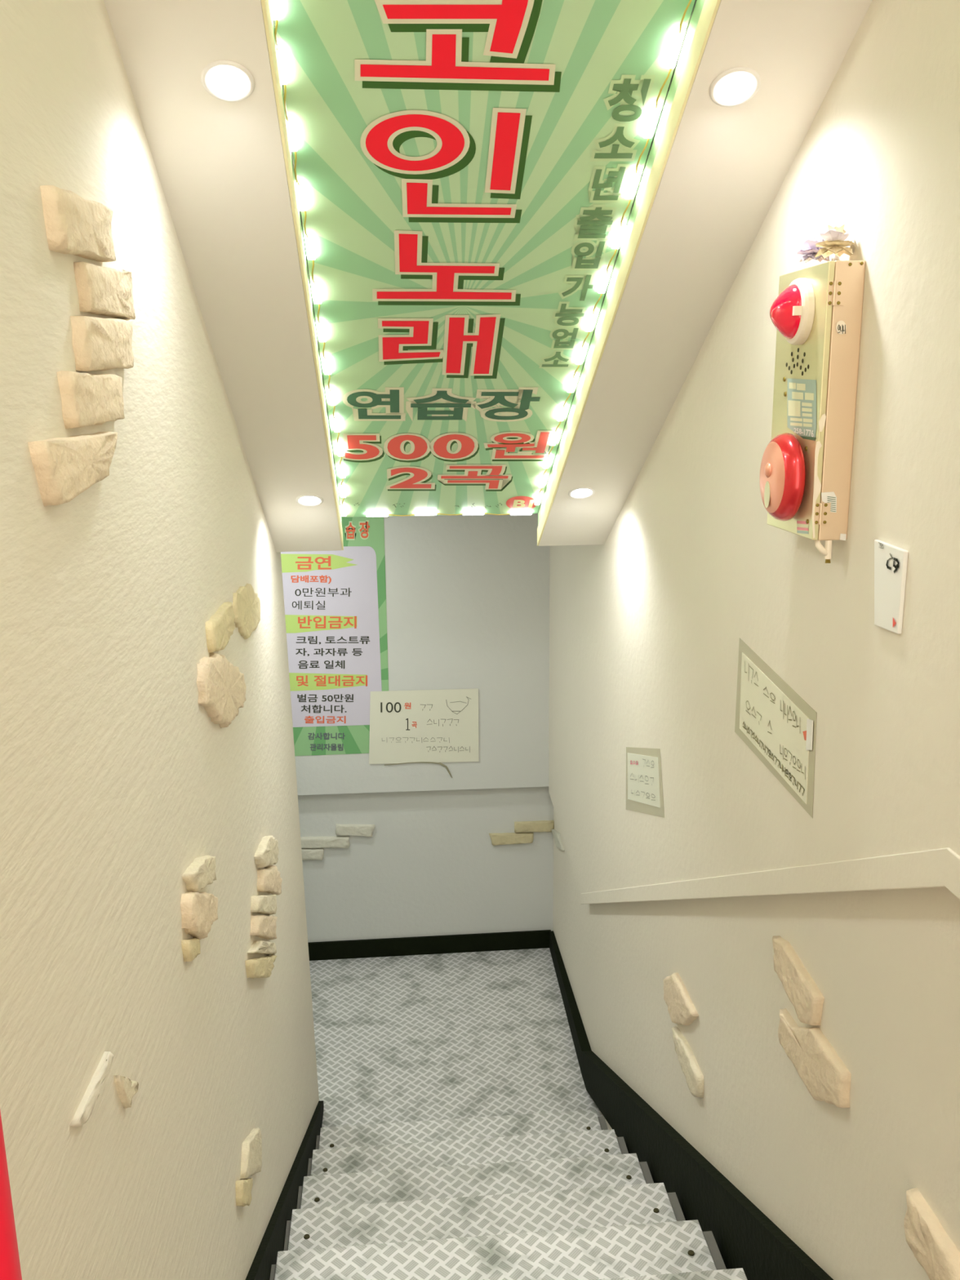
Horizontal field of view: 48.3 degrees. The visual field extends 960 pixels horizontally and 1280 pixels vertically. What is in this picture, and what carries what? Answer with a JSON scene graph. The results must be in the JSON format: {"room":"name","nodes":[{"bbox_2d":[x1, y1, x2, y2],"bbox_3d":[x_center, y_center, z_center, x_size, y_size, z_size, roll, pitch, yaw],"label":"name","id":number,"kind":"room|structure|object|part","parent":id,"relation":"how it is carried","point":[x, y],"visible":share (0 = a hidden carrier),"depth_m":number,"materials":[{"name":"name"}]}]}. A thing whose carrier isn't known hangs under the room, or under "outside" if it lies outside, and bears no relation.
{"room":"stairwell","nodes":[
{"label":"stairwell","id":0,"kind":"room"},
{"bbox_2d":[0,0,319,1279],"bbox_3d":[-0.527,-0.136,1.184,0.263,5.220,5.050,-2,13,-5],"label":"wall","id":1,"kind":"structure","parent":0,"point":[115,778],"depth_m":1.43,"materials":[{"name":"beige paint"}]},
{"bbox_2d":[27,431,117,506],"bbox_3d":[-0.460,-0.204,1.244,0.022,0.069,0.326,-2,13,-5],"label":"decorative piece","id":2,"kind":"object","parent":1,"relation":"attached to","point":[64,468],"visible":1,"depth_m":1.16,"materials":[{"name":"beige stone"}]},
{"bbox_2d":[40,185,115,262],"bbox_3d":[-0.479,-0.501,1.297,0.024,0.083,0.271,-2,13,-5],"label":"decorative piece","id":3,"kind":"object","parent":1,"relation":"attached to","point":[76,225],"visible":1,"depth_m":1.23,"materials":[{"name":"beige stone"}]},
{"bbox_2d":[57,370,124,428],"bbox_3d":[-0.472,-0.297,1.317,0.021,0.064,0.251,-2,13,-5],"label":"decorative wall stone","id":4,"kind":"object","parent":1,"relation":"attached to","point":[87,399],"visible":1,"depth_m":1.26,"materials":[{"name":"beige stone"}]},
{"bbox_2d":[69,1051,113,1126],"bbox_3d":[-0.427,0.496,1.186,0.011,0.026,0.160,-2,13,-5],"label":"brick","id":5,"kind":"object","parent":1,"relation":"attached to","point":[85,1109],"visible":1,"depth_m":1.17,"materials":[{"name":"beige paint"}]},
{"bbox_2d":[70,315,133,371],"bbox_3d":[-0.482,-0.386,1.389,0.020,0.076,0.280,-2,13,-5],"label":"decorative wall stone","id":6,"kind":"object","parent":1,"relation":"attached to","point":[101,344],"visible":1,"depth_m":1.33,"materials":[{"name":"beige stone"}]},
{"bbox_2d":[73,262,135,319],"bbox_3d":[-0.489,-0.461,1.407,0.021,0.074,0.260,-2,13,-5],"label":"brick","id":7,"kind":"object","parent":1,"relation":"attached to","point":[102,291],"visible":0.98,"depth_m":1.36,"materials":[{"name":"beige stone"}]},
{"bbox_2d":[113,1074,138,1107],"bbox_3d":[-0.437,0.546,1.328,0.010,0.072,0.083,-2,13,-5],"label":"decorative piece","id":8,"kind":"object","parent":1,"relation":"attached to","point":[126,1088],"visible":1,"depth_m":1.31,"materials":[{"name":"beige stone"}]},
{"bbox_2d":[181,937,200,961],"bbox_3d":[-0.475,0.504,1.765,0.015,0.072,0.093,-2,13,-5],"label":"brick","id":9,"kind":"object","parent":1,"relation":"attached to","point":[190,948],"visible":1,"depth_m":1.73,"materials":[{"name":"beige stone"}]},
{"bbox_2d":[180,892,217,939],"bbox_3d":[-0.479,0.462,1.842,0.024,0.147,0.238,-2,13,-5],"label":"brick","id":10,"kind":"object","parent":1,"relation":"attached to","point":[198,909],"visible":0.98,"depth_m":1.77,"materials":[{"name":"beige stone"}]},
{"bbox_2d":[182,855,216,892],"bbox_3d":[-0.485,0.410,1.864,0.022,0.109,0.227,-2,13,-5],"label":"decorative piece","id":11,"kind":"object","parent":1,"relation":"attached to","point":[201,873],"visible":0.99,"depth_m":1.82,"materials":[{"name":"beige stone"}]},
{"bbox_2d":[205,601,235,653],"bbox_3d":[-0.540,-0.029,2.240,0.022,0.083,0.310,-2,13,-5],"label":"brick","id":12,"kind":"object","parent":1,"relation":"attached to","point":[220,626],"visible":1,"depth_m":2.18,"materials":[{"name":"beige stone"}]},
{"bbox_2d":[196,652,246,728],"bbox_3d":[-0.532,0.094,2.240,0.025,0.221,0.548,-2,13,-5],"label":"brick","id":13,"kind":"object","parent":1,"relation":"attached to","point":[221,686],"visible":1,"depth_m":2.12,"materials":[{"name":"beige stone"}]},
{"bbox_2d":[235,1177,253,1206],"bbox_3d":[-0.480,1.115,2.185,0.020,0.107,0.135,-2,13,-5],"label":"brick","id":14,"kind":"object","parent":1,"relation":"attached to","point":[243,1187],"visible":1,"depth_m":2.14,"materials":[{"name":"beige stone"}]},
{"bbox_2d":[232,583,260,639],"bbox_3d":[-0.586,-0.080,2.706,0.015,0.156,0.482,-2,13,-5],"label":"decorative piece","id":15,"kind":"object","parent":1,"relation":"attached to","point":[246,602],"visible":0.99,"depth_m":2.63,"materials":[{"name":"beige stone"}]},
{"bbox_2d":[240,1127,262,1178],"bbox_3d":[-0.490,1.126,2.304,0.019,0.184,0.223,-2,13,-5],"label":"decorative piece","id":16,"kind":"object","parent":1,"relation":"attached to","point":[251,1147],"visible":1,"depth_m":2.27,"materials":[{"name":"beige stone"}]},
{"bbox_2d":[244,955,276,978],"bbox_3d":[-0.531,0.779,2.623,0.024,0.222,0.413,-2,13,-5],"label":"brick","id":17,"kind":"object","parent":1,"relation":"attached to","point":[259,967],"visible":1,"depth_m":2.50,"materials":[{"name":"beige stone"}]},
{"bbox_2d":[247,940,276,955],"bbox_3d":[-0.533,0.776,2.642,0.025,0.217,0.376,-2,13,-5],"label":"decorative piece","id":18,"kind":"object","parent":1,"relation":"attached to","point":[261,947],"visible":1,"depth_m":2.57,"materials":[{"name":"beige stone"}]},
{"bbox_2d":[249,915,277,939],"bbox_3d":[-0.540,0.728,2.694,0.025,0.223,0.372,-2,13,-5],"label":"brick","id":19,"kind":"object","parent":1,"relation":"attached to","point":[264,926],"visible":1,"depth_m":2.61,"materials":[{"name":"beige stone"}]},
{"bbox_2d":[250,894,277,915],"bbox_3d":[-0.545,0.675,2.719,0.024,0.208,0.367,-2,13,-5],"label":"decorative piece","id":20,"kind":"object","parent":1,"relation":"attached to","point":[264,904],"visible":1,"depth_m":2.63,"materials":[{"name":"beige stone"}]},
{"bbox_2d":[253,835,279,867],"bbox_3d":[-0.560,0.567,2.835,0.025,0.160,0.385,-2,13,-5],"label":"brick","id":21,"kind":"object","parent":1,"relation":"attached to","point":[266,855],"visible":1,"depth_m":2.77,"materials":[{"name":"beige stone"}]},
{"bbox_2d":[257,865,282,895],"bbox_3d":[-0.559,0.648,2.862,0.024,0.222,0.381,-2,13,-5],"label":"decorative piece","id":22,"kind":"object","parent":1,"relation":"attached to","point":[268,879],"visible":0.98,"depth_m":2.78,"materials":[{"name":"beige stone"}]},
{"bbox_2d":[245,1100,324,1279],"bbox_3d":[-0.516,1.482,2.826,0.028,1.302,2.495,-2,13,-5],"label":"baseboard","id":23,"kind":"structure","parent":1,"relation":"attached to","point":[273,1241],"depth_m":2.80,"materials":[{"name":"black paint"}]},
{"bbox_2d":[103,0,342,551],"bbox_3d":[-0.415,-1.179,0.851,0.302,2.945,4.855,-2,13,-5],"label":"ceiling","id":24,"kind":"structure","parent":0,"point":[220,166],"depth_m":1.97,"materials":[{"name":"paint"}]},
{"bbox_2d":[200,60,254,102],"bbox_3d":[-0.387,-0.857,1.640,0.080,0.042,0.071,-2,13,-5],"label":"recessed light","id":25,"kind":"object","parent":24,"relation":"in","point":[228,81],"visible":1,"depth_m":1.64,"materials":[{"name":"white plastic"}]},
{"bbox_2d":[261,0,343,550],"bbox_3d":[-0.261,-1.111,0.879,0.005,2.794,4.853,-2,13,-5],"label":"trim","id":26,"kind":"structure","parent":24,"relation":"attached to","point":[265,5],"depth_m":1.98,"materials":[{"name":"beige"}]},
{"bbox_2d":[295,494,323,506],"bbox_3d":[-0.502,-0.412,3.149,0.080,0.042,0.071,-2,13,-5],"label":"recessed light","id":27,"kind":"object","parent":24,"relation":"in","point":[304,500],"visible":1,"depth_m":3.14,"materials":[{"name":"white plastic"}]},
{"bbox_2d":[294,511,550,795],"bbox_3d":[-0.696,-0.497,4.852,2.335,2.480,0.200,-2,13,-5],"label":"wall","id":28,"kind":"structure","parent":0,"point":[468,596],"depth_m":4.92,"materials":[{"name":"paint"}]},
{"bbox_2d":[280,515,388,755],"bbox_3d":[-0.888,-0.397,4.754,0.930,1.926,0.003,-2,13,-5],"label":"poster","id":29,"kind":"object","parent":28,"relation":"attached to","point":[335,602],"visible":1,"depth_m":4.87,"materials":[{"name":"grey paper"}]},
{"bbox_2d":[368,688,479,764],"bbox_3d":[-0.264,0.406,4.992,0.519,0.361,0.002,-2,13,-5],"label":"handwritten note","id":30,"kind":"object","parent":28,"relation":"attached to","point":[434,726],"visible":1,"depth_m":4.99,"materials":[{"name":"beige paper"}]},
{"bbox_2d":[384,761,452,777],"bbox_3d":[-0.290,0.615,5.040,0.319,0.088,0.009,-2,13,-5],"label":"tape","id":31,"kind":"object","parent":30,"relation":"attached to","point":[440,763],"visible":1,"depth_m":5.03,"materials":[{"name":"beige"}]},
{"bbox_2d":[297,786,553,942],"bbox_3d":[-0.694,1.129,5.251,2.307,0.970,0.140,-2,13,-5],"label":"wall","id":32,"kind":"structure","parent":0,"point":[430,865],"depth_m":5.21,"materials":[{"name":"paint"}]},
{"bbox_2d":[301,848,324,860],"bbox_3d":[-0.846,1.028,5.130,0.196,0.066,0.025,-2,13,-5],"label":"decorative piece","id":33,"kind":"object","parent":32,"relation":"attached to","point":[308,854],"visible":0.52,"depth_m":5.13,"materials":[{"name":"beige stone"}]},
{"bbox_2d":[300,835,350,848],"bbox_3d":[-0.753,0.971,5.125,0.256,0.064,0.023,-2,13,-5],"label":"brick","id":34,"kind":"object","parent":32,"relation":"attached to","point":[336,842],"visible":0.83,"depth_m":5.12,"materials":[{"name":"beige stone"}]},
{"bbox_2d":[335,823,374,836],"bbox_3d":[-0.597,0.914,5.126,0.190,0.067,0.023,-2,13,-5],"label":"decorative piece","id":35,"kind":"object","parent":32,"relation":"attached to","point":[365,830],"visible":1,"depth_m":5.12,"materials":[{"name":"white stone"}]},
{"bbox_2d":[307,929,551,960],"bbox_3d":[-0.739,1.528,5.261,2.195,0.092,0.014,-2,13,-5],"label":"baseboard","id":36,"kind":"structure","parent":32,"relation":"attached to","point":[527,940],"depth_m":5.29,"materials":[{"name":"black paint"}]},
{"bbox_2d":[488,832,533,845],"bbox_3d":[0.153,0.968,5.205,0.218,0.059,0.023,-2,13,-5],"label":"decorative piece","id":37,"kind":"object","parent":32,"relation":"attached to","point":[504,838],"visible":1,"depth_m":5.20,"materials":[{"name":"beige stone"}]},
{"bbox_2d":[514,820,554,832],"bbox_3d":[0.266,0.910,5.201,0.198,0.055,0.024,-2,13,-5],"label":"decorative piece","id":38,"kind":"object","parent":32,"relation":"attached to","point":[539,826],"visible":0.97,"depth_m":5.19,"materials":[{"name":"beige stone"}]},
{"bbox_2d":[309,947,608,1128],"bbox_3d":[-0.670,1.759,4.577,2.207,0.050,1.498,-2,13,-5],"label":"floor","id":39,"kind":"structure","parent":0,"point":[486,1033],"depth_m":4.61,"materials":[{"name":"grey metal"}]},
{"bbox_2d":[270,1109,747,1279],"bbox_3d":[0.023,1.600,2.718,1.035,1.090,2.198,-2,13,-5],"label":"staircase","id":40,"kind":"structure","parent":39,"relation":"on","point":[556,1195],"depth_m":2.82,"materials":[{"name":"grey metal"}]},
{"bbox_2d":[268,0,705,524],"bbox_3d":[0.063,-1.227,0.882,0.657,2.877,4.855,-2,13,-5],"label":"sign","id":41,"kind":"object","parent":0,"point":[465,167],"depth_m":2.09,"materials":[{"name":"green plastic"}]},
{"bbox_2d":[270,0,346,516],"bbox_3d":[-0.359,-0.730,2.385,0.033,1.134,2.004,-2,13,-4],"label":"led strip","id":42,"kind":"object","parent":41,"relation":"attached to","point":[275,7],"visible":0.95,"depth_m":2.15,"materials":[{"name":"white plastic"}]},
{"bbox_2d":[365,511,532,516],"bbox_3d":[-0.099,-0.414,3.516,0.547,0.019,0.023,-2,13,-6],"label":"led strip","id":43,"kind":"object","parent":41,"relation":"attached to","point":[471,513],"visible":1,"depth_m":3.51,"materials":[{"name":"white plastic"}]},
{"bbox_2d":[534,0,692,505],"bbox_3d":[0.259,-0.748,2.437,0.027,1.072,1.894,-2,13,-5],"label":"led strip","id":44,"kind":"object","parent":41,"relation":"attached to","point":[678,36],"visible":1,"depth_m":2.15,"materials":[{"name":"white plastic"}]},
{"bbox_2d":[538,0,872,546],"bbox_3d":[0.513,-1.207,0.927,0.244,2.945,4.855,-2,13,-5],"label":"ceiling","id":45,"kind":"structure","parent":0,"point":[726,168],"depth_m":2.03,"materials":[{"name":"paint"}]},
{"bbox_2d":[568,486,595,498],"bbox_3d":[0.304,-0.441,3.199,0.080,0.042,0.071,-2,13,-5],"label":"recessed light","id":46,"kind":"object","parent":45,"relation":"in","point":[582,492],"visible":1,"depth_m":3.19,"materials":[{"name":"white plastic"}]},
{"bbox_2d":[537,0,720,546],"bbox_3d":[0.390,-1.131,0.933,0.005,2.794,4.853,-2,13,-5],"label":"trim","id":47,"kind":"structure","parent":45,"relation":"attached to","point":[710,7],"depth_m":2.04,"materials":[{"name":"beige wood"}]},
{"bbox_2d":[709,66,760,106],"bbox_3d":[0.406,-0.881,1.704,0.080,0.042,0.071,-2,13,-5],"label":"recessed light","id":48,"kind":"object","parent":45,"relation":"in","point":[734,86],"visible":1,"depth_m":1.70,"materials":[{"name":"white plastic"}]},
{"bbox_2d":[548,0,959,1279],"bbox_3d":[0.647,-0.291,1.861,0.160,5.250,6.231,-2,13,-5],"label":"wall","id":49,"kind":"structure","parent":0,"point":[647,624],"depth_m":1.94,"materials":[{"name":"beige paint"}]},
{"bbox_2d":[551,828,564,850],"bbox_3d":[0.365,0.941,5.053,0.017,0.085,0.328,-2,13,-5],"label":"brick","id":50,"kind":"object","parent":49,"relation":"attached to","point":[558,842],"visible":1,"depth_m":5.00,"materials":[{"name":"white stone"}]},
{"bbox_2d":[626,746,664,817],"bbox_3d":[0.481,0.425,3.146,0.003,0.338,0.480,-2,13,-5],"label":"notice","id":51,"kind":"object","parent":49,"relation":"attached to","point":[644,788],"visible":1,"depth_m":3.13,"materials":[{"name":"beige paper"}]},
{"bbox_2d":[662,972,698,1025],"bbox_3d":[0.541,0.998,2.908,0.022,0.144,0.296,-2,13,-5],"label":"brick","id":52,"kind":"object","parent":49,"relation":"attached to","point":[682,1010],"visible":1,"depth_m":2.89,"materials":[{"name":"beige stone"}]},
{"bbox_2d":[671,1026,703,1097],"bbox_3d":[0.549,1.125,2.852,0.021,0.089,0.262,-2,13,-5],"label":"decorative piece","id":53,"kind":"object","parent":49,"relation":"attached to","point":[694,1076],"visible":1,"depth_m":2.81,"materials":[{"name":"beige stone"}]},
{"bbox_2d":[549,930,833,1279],"bbox_3d":[0.504,1.303,3.345,0.041,1.455,3.817,-2,13,-5],"label":"baseboard","id":54,"kind":"structure","parent":49,"relation":"attached to","point":[745,1237],"depth_m":2.80,"materials":[{"name":"black paint"}]},
{"bbox_2d":[580,847,959,904],"bbox_3d":[0.599,0.768,2.421,0.100,1.418,3.537,-2,13,-5],"label":"trim","id":55,"kind":"structure","parent":49,"relation":"attached to","point":[936,868],"depth_m":1.83,"materials":[{"name":"beige paint"}]},
{"bbox_2d":[734,638,817,817],"bbox_3d":[0.561,0.153,2.058,0.004,0.226,0.431,-2,13,-5],"label":"notice","id":56,"kind":"object","parent":49,"relation":"attached to","point":[772,720],"visible":1,"depth_m":2.03,"materials":[{"name":"beige paper"}]},
{"bbox_2d":[772,935,824,1025],"bbox_3d":[0.601,0.656,2.044,0.022,0.101,0.227,-2,13,-5],"label":"decorative piece","id":57,"kind":"object","parent":49,"relation":"attached to","point":[806,998],"visible":1,"depth_m":2.01,"materials":[{"name":"beige stone"}]},
{"bbox_2d":[760,260,865,563],"bbox_3d":[0.518,-0.367,1.750,0.110,0.459,0.213,-2,13,-5],"label":"fire alarm box","id":58,"kind":"object","parent":49,"relation":"attached to","point":[815,314],"visible":1,"depth_m":1.68,"materials":[{"name":"metal"}]},
{"bbox_2d":[769,278,814,345],"bbox_3d":[0.488,-0.522,1.703,0.052,0.102,0.102,-2,13,-5],"label":"lamp","id":59,"kind":"object","parent":58,"relation":"attached to","point":[792,313],"depth_m":1.67,"materials":[{"name":"red plastic"}]},
{"bbox_3d":[0.520,-0.386,1.748,0.010,0.420,0.208,-2,13,-5],"label":"door","id":60,"kind":"part","parent":58,"relation":"part of","materials":[{"name":"metal"}]},
{"bbox_2d":[796,235,829,263],"bbox_3d":[0.537,-0.626,1.710,0.056,0.043,0.057,-2,13,-5],"label":"paper flower","id":61,"kind":"object","parent":58,"relation":"on","point":[812,250],"visible":0.7,"depth_m":1.70,"materials":[{"name":"white paper"}]},
{"bbox_2d":[814,224,853,258],"bbox_3d":[0.545,-0.613,1.643,0.058,0.047,0.055,5,14,24],"label":"paper flower","id":62,"kind":"object","parent":58,"relation":"on","point":[834,243],"visible":1,"depth_m":1.63,"materials":[{"name":"beige paper"}]},
{"bbox_2d":[777,1008,851,1107],"bbox_3d":[0.610,0.769,1.978,0.022,0.129,0.303,-2,13,-5],"label":"decorative wall stone","id":63,"kind":"object","parent":49,"relation":"attached to","point":[824,1075],"visible":1,"depth_m":1.93,"materials":[{"name":"beige stone"}]},
{"bbox_2d":[874,539,908,634],"bbox_3d":[0.594,-0.077,1.558,0.008,0.126,0.096,-2,13,-5],"label":"notice","id":64,"kind":"object","parent":49,"relation":"attached to","point":[891,562],"visible":1,"depth_m":1.54,"materials":[{"name":"white plastic"}]},
{"bbox_2d":[903,1187,959,1279],"bbox_3d":[0.650,0.880,1.506,0.024,0.081,0.205,-2,13,-5],"label":"decorative piece","id":65,"kind":"object","parent":49,"relation":"attached to","point":[928,1241],"visible":1,"depth_m":1.53,"materials":[{"name":"beige stone"}]},
{"bbox_3d":[0.148,1.521,0.318,1.257,0.150,2.505,-2,13,-5],"label":"floor","id":66,"kind":"structure","parent":0,"visible":0},
{"bbox_2d":[0,1111,22,1279],"bbox_3d":[-0.316,0.651,0.742,0.090,1.360,0.090,-2,13,-5],"label":"post","id":67,"kind":"object","parent":66,"relation":"on","point":[10,1264],"visible":1,"depth_m":0.67,"materials":[{"name":"red paint"}]}
]}

